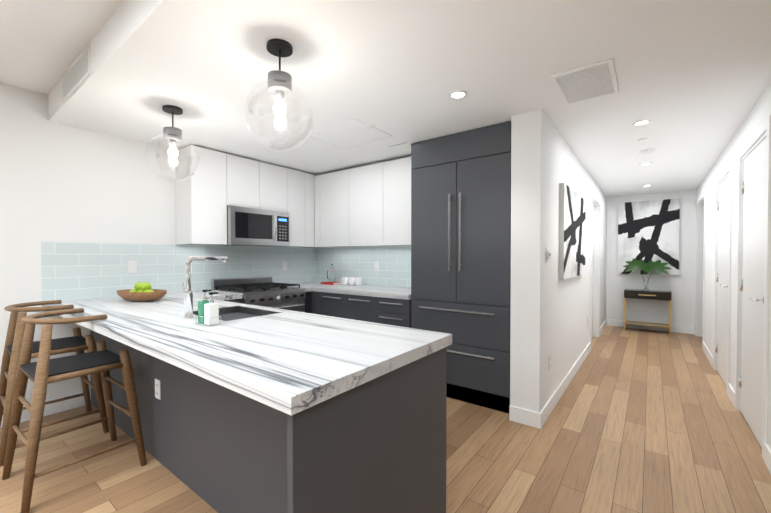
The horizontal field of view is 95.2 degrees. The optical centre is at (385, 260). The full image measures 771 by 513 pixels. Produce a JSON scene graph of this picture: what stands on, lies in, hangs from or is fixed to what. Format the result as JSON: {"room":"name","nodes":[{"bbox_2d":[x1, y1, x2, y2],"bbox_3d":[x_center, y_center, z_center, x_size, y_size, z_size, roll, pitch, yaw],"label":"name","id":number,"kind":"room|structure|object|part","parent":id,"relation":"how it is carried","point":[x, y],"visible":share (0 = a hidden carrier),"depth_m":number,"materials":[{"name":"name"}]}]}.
{"room":"kitchen","nodes":[
{"label":"kitchen","id":0,"kind":"room"},
{"bbox_2d":[0,0,122,94],"bbox_3d":[-0.739,-1.308,-1.664,8.900,0.060,4.800,1,1,37],"label":"ceiling","id":1,"kind":"structure","parent":0,"point":[43,44],"depth_m":2.08,"materials":[{"name":"white paint"}]},
{"bbox_2d":[0,82,303,410],"bbox_3d":[-3.326,-0.061,2.190,0.150,2.640,7.810,1,1,37],"label":"wall","id":2,"kind":"structure","parent":0,"point":[61,183],"depth_m":2.91,"materials":[{"name":"white paint"}]},
{"bbox_2d":[0,391,90,427],"bbox_3d":[-4.046,1.217,1.116,0.014,0.115,4.900,1,1,37],"label":"baseboard","id":3,"kind":"structure","parent":2,"relation":"attached to","point":[68,404],"depth_m":2.90,"materials":[{"name":"white wood"}]},
{"bbox_2d":[41,241,316,300],"bbox_3d":[-1.881,0.072,3.982,0.001,0.494,2.909,1,1,37],"label":"backsplash","id":4,"kind":"structure","parent":2,"relation":"attached to","point":[81,270],"depth_m":3.45,"materials":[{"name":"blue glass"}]},
{"bbox_2d":[128,260,136,272],"bbox_3d":[-2.379,0.053,3.312,0.008,0.116,0.072,1,1,37],"label":"switch","id":5,"kind":"object","parent":4,"relation":"attached to","point":[132,266],"visible":1,"depth_m":3.31,"materials":[{"name":"white plastic"}]},
{"bbox_2d":[282,261,286,269],"bbox_3d":[-1.343,0.064,4.686,0.008,0.116,0.072,1,1,37],"label":"outlet","id":6,"kind":"object","parent":4,"relation":"attached to","point":[284,265],"visible":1,"depth_m":4.68,"materials":[{"name":"white plastic"}]},
{"bbox_2d":[175,145,230,244],"bbox_3d":[-1.906,-0.647,3.646,0.350,0.952,0.360,1,1,37],"label":"upper cabinet","id":7,"kind":"object","parent":2,"relation":"attached to","point":[212,188],"depth_m":3.53,"materials":[{"name":"white wood"}]},
{"bbox_2d":[175,290,242,302],"bbox_3d":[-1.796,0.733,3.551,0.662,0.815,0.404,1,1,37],"label":"countertop","id":8,"kind":"structure","parent":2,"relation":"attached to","point":[229,296],"depth_m":3.45,"materials":[{"name":"white stone"}]},
{"bbox_2d":[227,154,262,208],"bbox_3d":[-1.683,-0.651,3.942,0.350,0.952,0.381,1,1,37],"label":"upper cabinet","id":9,"kind":"object","parent":2,"relation":"attached to","point":[246,174],"depth_m":3.86,"materials":[{"name":"white wood"}]},
{"bbox_2d":[221,205,289,246],"bbox_3d":[-1.527,-0.380,4.067,0.452,0.410,0.760,1,1,37],"label":"microwave","id":10,"kind":"object","parent":9,"relation":"attached to","point":[246,226],"visible":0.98,"depth_m":3.92,"materials":[{"name":"silver metal"}]},
{"bbox_2d":[263,162,290,246],"bbox_3d":[-1.453,-0.655,4.247,0.350,0.952,0.383,1,1,37],"label":"upper cabinet","id":11,"kind":"object","parent":2,"relation":"attached to","point":[276,187],"depth_m":4.17,"materials":[{"name":"white wood"}]},
{"bbox_2d":[287,168,306,247],"bbox_3d":[-1.254,-0.659,4.510,0.350,0.952,0.277,1,1,37],"label":"upper cabinet","id":12,"kind":"object","parent":2,"relation":"attached to","point":[298,179],"depth_m":4.43,"materials":[{"name":"white wood"}]},
{"bbox_2d":[307,173,314,247],"bbox_3d":[-1.124,-0.661,4.683,0.350,0.952,0.156,1,1,37],"label":"upper cabinet","id":13,"kind":"object","parent":2,"relation":"attached to","point":[310,177],"depth_m":4.59,"materials":[{"name":"white wood"}]},
{"bbox_2d":[0,326,770,512],"bbox_3d":[1.688,1.308,1.590,8.900,0.080,12.860,1,1,37],"label":"floor","id":14,"kind":"structure","parent":0,"point":[644,421],"depth_m":2.28,"materials":[{"name":"brown wood"}]},
{"bbox_2d":[0,300,108,465],"bbox_3d":[-2.400,0.780,2.524,0.532,0.953,0.552,1,1,39],"label":"stool","id":15,"kind":"object","parent":14,"relation":"on","point":[78,342],"visible":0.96,"depth_m":2.48,"materials":[{"name":"brown wood"}]},
{"bbox_2d":[2,308,146,512],"bbox_3d":[-1.848,0.786,2.102,0.532,0.953,0.552,1,1,36],"label":"stool","id":16,"kind":"object","parent":14,"relation":"on","point":[43,371],"visible":1,"depth_m":2.04,"materials":[{"name":"brown wood"}]},
{"bbox_2d":[211,276,304,311],"bbox_3d":[-1.410,0.717,3.994,0.742,1.035,0.760,1,1,37],"label":"range","id":17,"kind":"object","parent":14,"relation":"on","point":[265,291],"visible":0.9,"depth_m":3.91,"materials":[{"name":"silver metal"}]},
{"bbox_2d":[86,293,446,512],"bbox_3d":[-1.145,0.801,2.376,3.118,0.912,0.615,1,1,37],"label":"kitchen island","id":18,"kind":"object","parent":14,"relation":"on","point":[258,409],"depth_m":1.57,"materials":[{"name":"grey"}]},
{"bbox_2d":[155,379,160,399],"bbox_3d":[-1.421,0.799,2.194,0.072,0.116,0.007,1,1,37],"label":"outlet","id":19,"kind":"object","parent":18,"relation":"attached to","point":[157,390],"visible":1,"depth_m":2.19,"materials":[{"name":"white plastic"}]},
{"bbox_2d":[42,301,451,416],"bbox_3d":[-1.217,0.368,2.259,3.138,0.050,0.950,1,1,37],"label":"countertop","id":20,"kind":"structure","parent":18,"relation":"on","point":[289,382],"depth_m":1.30,"materials":[{"name":"white stone"}]},
{"bbox_2d":[117,282,166,301],"bbox_3d":[-2.039,0.252,2.946,0.470,0.162,0.263,0,1,19],"label":"bowl","id":21,"kind":"object","parent":20,"relation":"on","point":[142,292],"visible":1,"depth_m":2.87,"materials":[{"name":"brown wood"}]},
{"bbox_2d":[182,256,227,318],"bbox_3d":[-1.135,0.155,2.212,0.084,0.376,0.270,1,1,37],"label":"faucet","id":22,"kind":"object","parent":20,"relation":"on","point":[188,303],"visible":1,"depth_m":2.11,"materials":[{"name":"silver metal"}]},
{"bbox_2d":[196,290,220,326],"bbox_3d":[-0.971,0.253,1.929,0.153,0.187,0.068,1,1,37],"label":"soap dispensers","id":23,"kind":"object","parent":20,"relation":"on","point":[208,312],"visible":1,"depth_m":1.90,"materials":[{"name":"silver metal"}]},
{"bbox_2d":[305,290,410,327],"bbox_3d":[-0.433,0.798,4.229,2.026,0.866,0.782,1,1,37],"label":"base cabinet","id":24,"kind":"object","parent":14,"relation":"on","point":[388,305],"depth_m":3.80,"materials":[{"name":"grey wood"}]},
{"bbox_2d":[287,282,410,297],"bbox_3d":[-0.435,0.340,4.220,2.025,0.050,0.776,1,1,37],"label":"countertop","id":25,"kind":"structure","parent":24,"relation":"on","point":[363,291],"depth_m":3.98,"materials":[{"name":"white stone"}]},
{"bbox_2d":[321,282,340,284],"bbox_3d":[-0.721,0.295,4.695,0.242,0.026,0.171,1,1,37],"label":"book","id":26,"kind":"object","parent":25,"relation":"on","point":[332,283],"visible":0.96,"depth_m":4.63,"materials":[{"name":"red paper"}]},
{"bbox_2d":[327,264,335,281],"bbox_3d":[-0.733,0.160,4.703,0.152,0.243,0.100,1,1,37],"label":"press","id":27,"kind":"object","parent":26,"relation":"on","point":[332,270],"visible":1,"depth_m":4.68,"materials":[{"name":"clear glass"}]},
{"bbox_2d":[340,277,348,284],"bbox_3d":[-0.521,0.261,4.520,0.118,0.100,0.086,1,1,37],"label":"mug","id":28,"kind":"object","parent":25,"relation":"on","point":[345,280],"visible":1,"depth_m":4.48,"materials":[{"name":"white ceramic"}]},
{"bbox_2d":[348,277,354,285],"bbox_3d":[-0.438,0.261,4.476,0.123,0.100,0.086,1,1,37],"label":"mug","id":29,"kind":"object","parent":25,"relation":"on","point":[351,281],"visible":0.9,"depth_m":4.43,"materials":[{"name":"white ceramic"}]},
{"bbox_2d":[355,278,361,285],"bbox_3d":[-0.357,0.262,4.433,0.122,0.100,0.086,1,1,37],"label":"mug","id":30,"kind":"object","parent":25,"relation":"on","point":[358,281],"visible":0.9,"depth_m":4.39,"materials":[{"name":"white ceramic"}]},
{"bbox_2d":[411,121,510,413],"bbox_3d":[0.801,0.055,3.353,0.980,2.376,0.677,1,1,37],"label":"fridge","id":31,"kind":"object","parent":14,"relation":"on","point":[461,237],"visible":0.81,"depth_m":3.06,"materials":[{"name":"grey metal"}]},
{"bbox_2d":[624,289,671,334],"bbox_3d":[4.486,0.856,6.041,0.643,0.700,0.318,1,1,37],"label":"console table","id":32,"kind":"object","parent":14,"relation":"on","point":[648,294],"visible":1,"depth_m":5.95,"materials":[{"name":"brown wood"}]},
{"bbox_2d":[623,258,671,290],"bbox_3d":[4.477,0.229,6.038,0.692,0.550,0.256,1,1,37],"label":"potted plant","id":33,"kind":"object","parent":32,"relation":"on","point":[658,266],"visible":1,"depth_m":6.03,"materials":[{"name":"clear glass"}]},
{"bbox_2d":[48,0,770,196],"bbox_3d":[2.877,-1.269,3.131,8.600,0.270,7.210,1,1,37],"label":"ceiling","id":34,"kind":"structure","parent":0,"point":[693,77],"depth_m":2.11,"materials":[{"name":"white paint"}]},
{"bbox_2d":[62,43,90,102],"bbox_3d":[-2.051,-1.228,2.328,0.660,0.186,0.008,1,1,37],"label":"ceiling vent","id":35,"kind":"object","parent":34,"relation":"in","point":[76,75],"visible":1,"depth_m":2.29,"materials":[{"name":"white metal"}]},
{"bbox_2d":[145,105,199,181],"bbox_3d":[-1.571,-0.859,2.603,0.350,0.534,0.350,1,1,37],"label":"pendant light","id":36,"kind":"object","parent":34,"relation":"hanging from","point":[172,135],"visible":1,"depth_m":2.58,"materials":[{"name":"black"}]},
{"bbox_3d":[-1.571,-0.802,2.604,0.064,0.080,0.064,1,1,37],"label":"bulb","id":37,"kind":"part","parent":36,"relation":"part of","materials":[{"name":"white glass"}]},
{"bbox_2d":[244,39,313,150],"bbox_3d":[-0.550,-0.848,1.832,0.350,0.534,0.350,1,1,37],"label":"pendant light","id":38,"kind":"object","parent":34,"relation":"hanging from","point":[279,83],"visible":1,"depth_m":1.80,"materials":[{"name":"black"}]},
{"bbox_3d":[-0.550,-0.791,1.833,0.064,0.080,0.064,1,1,37],"label":"bulb","id":39,"kind":"part","parent":38,"relation":"part of","materials":[{"name":"white glass"}]},
{"bbox_2d":[305,119,392,148],"bbox_3d":[-0.332,-1.133,3.180,0.620,0.004,0.520,1,1,37],"label":"ceiling access panel","id":40,"kind":"object","parent":34,"relation":"attached to","point":[350,133],"visible":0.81,"depth_m":3.15,"materials":[{"name":"white paint"}]},
{"bbox_2d":[366,124,374,127],"bbox_3d":[-0.127,-1.127,2.937,0.080,0.008,0.080,1,1,37],"label":"cap","id":41,"kind":"object","parent":34,"relation":"attached to","point":[370,125],"visible":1,"depth_m":2.93,"materials":[{"name":"white plastic"}]},
{"bbox_2d":[384,141,407,147],"bbox_3d":[0.103,-1.135,3.441,0.240,0.006,0.060,1,1,37],"label":"ceiling vent","id":42,"kind":"object","parent":34,"relation":"in","point":[395,144],"visible":0.96,"depth_m":3.42,"materials":[{"name":"white metal"}]},
{"bbox_2d":[449,90,466,98],"bbox_3d":[0.488,-1.119,2.374,0.124,0.008,0.124,1,1,37],"label":"recessed light","id":43,"kind":"object","parent":34,"relation":"in","point":[458,94],"visible":1,"depth_m":2.37,"materials":[{"name":"white"}]},
{"bbox_2d":[550,58,618,104],"bbox_3d":[1.272,-1.117,2.234,0.320,0.008,0.500,1,1,37],"label":"ceiling vent","id":44,"kind":"object","parent":34,"relation":"in","point":[588,82],"visible":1,"depth_m":2.20,"materials":[{"name":"white metal"}]},
{"bbox_2d":[633,119,650,125],"bbox_3d":[2.089,-1.126,2.869,0.124,0.008,0.124,1,1,37],"label":"recessed light","id":45,"kind":"object","parent":34,"relation":"in","point":[641,122],"visible":0.98,"depth_m":2.87,"materials":[{"name":"white"}]},
{"bbox_2d":[640,149,654,154],"bbox_3d":[2.703,-1.124,3.634,0.130,0.034,0.130,1,1,37],"label":"smoke detector","id":46,"kind":"object","parent":34,"relation":"attached to","point":[647,151],"visible":1,"depth_m":3.60,"materials":[{"name":"white plastic"}]},
{"bbox_2d":[510,109,606,412],"bbox_3d":[2.546,0.010,4.651,0.218,2.430,4.910,1,1,37],"label":"wall","id":47,"kind":"structure","parent":0,"point":[549,311],"depth_m":2.75,"materials":[{"name":"white paint"}]},
{"bbox_2d":[546,247,550,261],"bbox_3d":[1.285,-0.049,2.777,0.024,0.116,0.080,1,1,37],"label":"thermostat","id":48,"kind":"object","parent":47,"relation":"attached to","point":[548,254],"visible":0.96,"depth_m":2.76,"materials":[{"name":"white plastic"}]},
{"bbox_2d":[548,354,550,369],"bbox_3d":[1.351,0.829,2.890,0.007,0.116,0.072,1,1,37],"label":"outlet","id":49,"kind":"object","parent":47,"relation":"attached to","point":[549,362],"visible":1,"depth_m":2.87,"materials":[{"name":"white plastic"}]},
{"bbox_2d":[537,342,590,428],"bbox_3d":[1.972,1.180,3.713,0.016,0.115,2.726,1,1,37],"label":"baseboard","id":50,"kind":"structure","parent":47,"relation":"attached to","point":[551,403],"depth_m":3.19,"materials":[{"name":"white wood"}]},
{"bbox_2d":[559,183,585,279],"bbox_3d":[1.954,-0.271,3.647,0.039,0.860,1.285,1,1,37],"label":"art","id":51,"kind":"object","parent":47,"relation":"attached to","point":[572,217],"visible":1,"depth_m":3.41,"materials":[{"name":"white fabric"}]},
{"bbox_2d":[591,198,598,338],"bbox_3d":[3.019,0.168,5.280,0.212,2.097,0.914,1,1,37],"label":"hall door","id":52,"kind":"structure","parent":47,"relation":"in","point":[595,254],"depth_m":5.58,"materials":[{"name":"white wood"}]},
{"bbox_2d":[590,192,600,341],"bbox_3d":[3.111,0.134,5.210,0.012,2.166,1.050,1,1,37],"label":"door frame","id":53,"kind":"structure","parent":47,"relation":"attached to","point":[595,198],"depth_m":4.85,"materials":[{"name":"white wood"}]},
{"bbox_2d":[600,319,606,334],"bbox_3d":[3.761,1.147,6.087,0.016,0.115,1.100,1,1,37],"label":"baseboard","id":54,"kind":"structure","parent":47,"relation":"attached to","point":[604,324],"depth_m":6.08,"materials":[{"name":"white wood"}]},
{"bbox_2d":[606,190,696,326],"bbox_3d":[4.655,-0.012,6.229,1.650,2.430,0.150,1,1,37],"label":"wall","id":55,"kind":"structure","parent":0,"point":[681,286],"depth_m":6.08,"materials":[{"name":"white paint"}]},
{"bbox_2d":[618,198,679,274],"bbox_3d":[4.582,-0.406,6.159,0.860,1.285,0.039,1,1,37],"label":"framed picture","id":56,"kind":"object","parent":55,"relation":"attached to","point":[648,231],"visible":0.79,"depth_m":6.12,"materials":[{"name":"white fabric"}]},
{"bbox_2d":[607,319,694,334],"bbox_3d":[4.599,1.146,6.170,1.254,0.115,0.042,1,1,37],"label":"baseboard","id":57,"kind":"structure","parent":55,"relation":"attached to","point":[679,329],"depth_m":6.11,"materials":[{"name":"white wood"}]},
{"bbox_2d":[696,83,770,448],"bbox_3d":[3.727,0.021,3.836,0.150,2.430,4.790,1,1,37],"label":"wall","id":58,"kind":"structure","parent":0,"point":[758,115],"depth_m":3.19,"materials":[{"name":"white paint"}]},
{"bbox_2d":[696,198,703,336],"bbox_3d":[4.793,0.159,5.207,0.197,2.117,0.994,1,1,37],"label":"hall door","id":59,"kind":"structure","parent":58,"relation":"in","point":[700,247],"depth_m":5.63,"materials":[{"name":"white wood"}]},
{"bbox_2d":[695,190,705,348],"bbox_3d":[4.707,0.123,5.271,0.012,2.186,1.130,1,1,37],"label":"door frame","id":60,"kind":"structure","parent":58,"relation":"attached to","point":[701,197],"depth_m":4.87,"materials":[{"name":"white wood"}]},
{"bbox_2d":[703,342,712,367],"bbox_3d":[4.071,1.170,4.444,0.014,0.115,0.970,1,1,37],"label":"baseboard","id":61,"kind":"structure","parent":58,"relation":"attached to","point":[708,354],"depth_m":4.35,"materials":[{"name":"white wood"}]},
{"bbox_2d":[715,173,728,386],"bbox_3d":[3.523,0.191,3.610,0.195,2.097,0.854,1,1,37],"label":"hall door","id":62,"kind":"structure","parent":58,"relation":"in","point":[722,276],"depth_m":3.71,"materials":[{"name":"white wood"}]},
{"bbox_2d":[713,161,732,394],"bbox_3d":[3.478,0.156,3.643,0.012,2.166,0.990,1,1,37],"label":"door frame","id":63,"kind":"structure","parent":58,"relation":"attached to","point":[724,172],"depth_m":3.29,"materials":[{"name":"white wood"}]},
{"bbox_2d":[728,383,734,405],"bbox_3d":[3.080,1.189,3.131,0.014,0.115,0.320,1,1,37],"label":"baseboard","id":64,"kind":"structure","parent":58,"relation":"attached to","point":[731,393],"depth_m":3.10,"materials":[{"name":"white wood"}]},
{"bbox_2d":[738,133,765,446],"bbox_3d":[2.728,0.205,2.556,0.195,2.097,0.854,1,1,37],"label":"hall door","id":65,"kind":"structure","parent":58,"relation":"in","point":[753,187],"depth_m":2.60,"materials":[{"name":"white wood"}]},
{"bbox_2d":[734,115,770,459],"bbox_3d":[2.683,0.170,2.589,0.012,2.166,0.990,1,1,37],"label":"door frame","id":66,"kind":"structure","parent":58,"relation":"attached to","point":[763,128],"depth_m":2.23,"materials":[{"name":"white wood"}]},
{"bbox_3d":[0.334,-0.089,4.227,3.239,2.640,0.150,1,1,37],"label":"wall","id":67,"kind":"structure","parent":0,"visible":0},
{"bbox_2d":[315,169,350,246],"bbox_3d":[-0.583,-0.652,4.595,0.617,0.936,0.350,1,1,37],"label":"upper cabinet","id":68,"kind":"object","parent":67,"relation":"attached to","point":[333,189],"depth_m":4.43,"materials":[{"name":"white wood"}]},
{"bbox_2d":[317,246,410,287],"bbox_3d":[-0.195,0.064,4.533,2.028,0.494,0.001,1,1,37],"label":"backsplash","id":69,"kind":"structure","parent":67,"relation":"attached to","point":[394,265],"depth_m":4.55,"materials":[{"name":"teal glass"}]},
{"bbox_2d":[374,262,378,270],"bbox_3d":[-0.114,0.067,4.466,0.072,0.116,0.007,1,1,37],"label":"outlet","id":70,"kind":"object","parent":69,"relation":"attached to","point":[376,266],"visible":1,"depth_m":4.46,"materials":[{"name":"white plastic"}]},
{"bbox_2d":[351,162,382,246],"bbox_3d":[-0.129,-0.647,4.253,0.520,0.936,0.350,1,1,37],"label":"upper cabinet","id":71,"kind":"object","parent":67,"relation":"attached to","point":[366,206],"depth_m":4.10,"materials":[{"name":"white wood"}]},
{"bbox_2d":[383,156,410,245],"bbox_3d":[0.293,-0.643,3.935,0.537,0.936,0.350,1,1,37],"label":"upper cabinet","id":72,"kind":"object","parent":67,"relation":"attached to","point":[396,173],"depth_m":3.84,"materials":[{"name":"white wood"}]}
]}

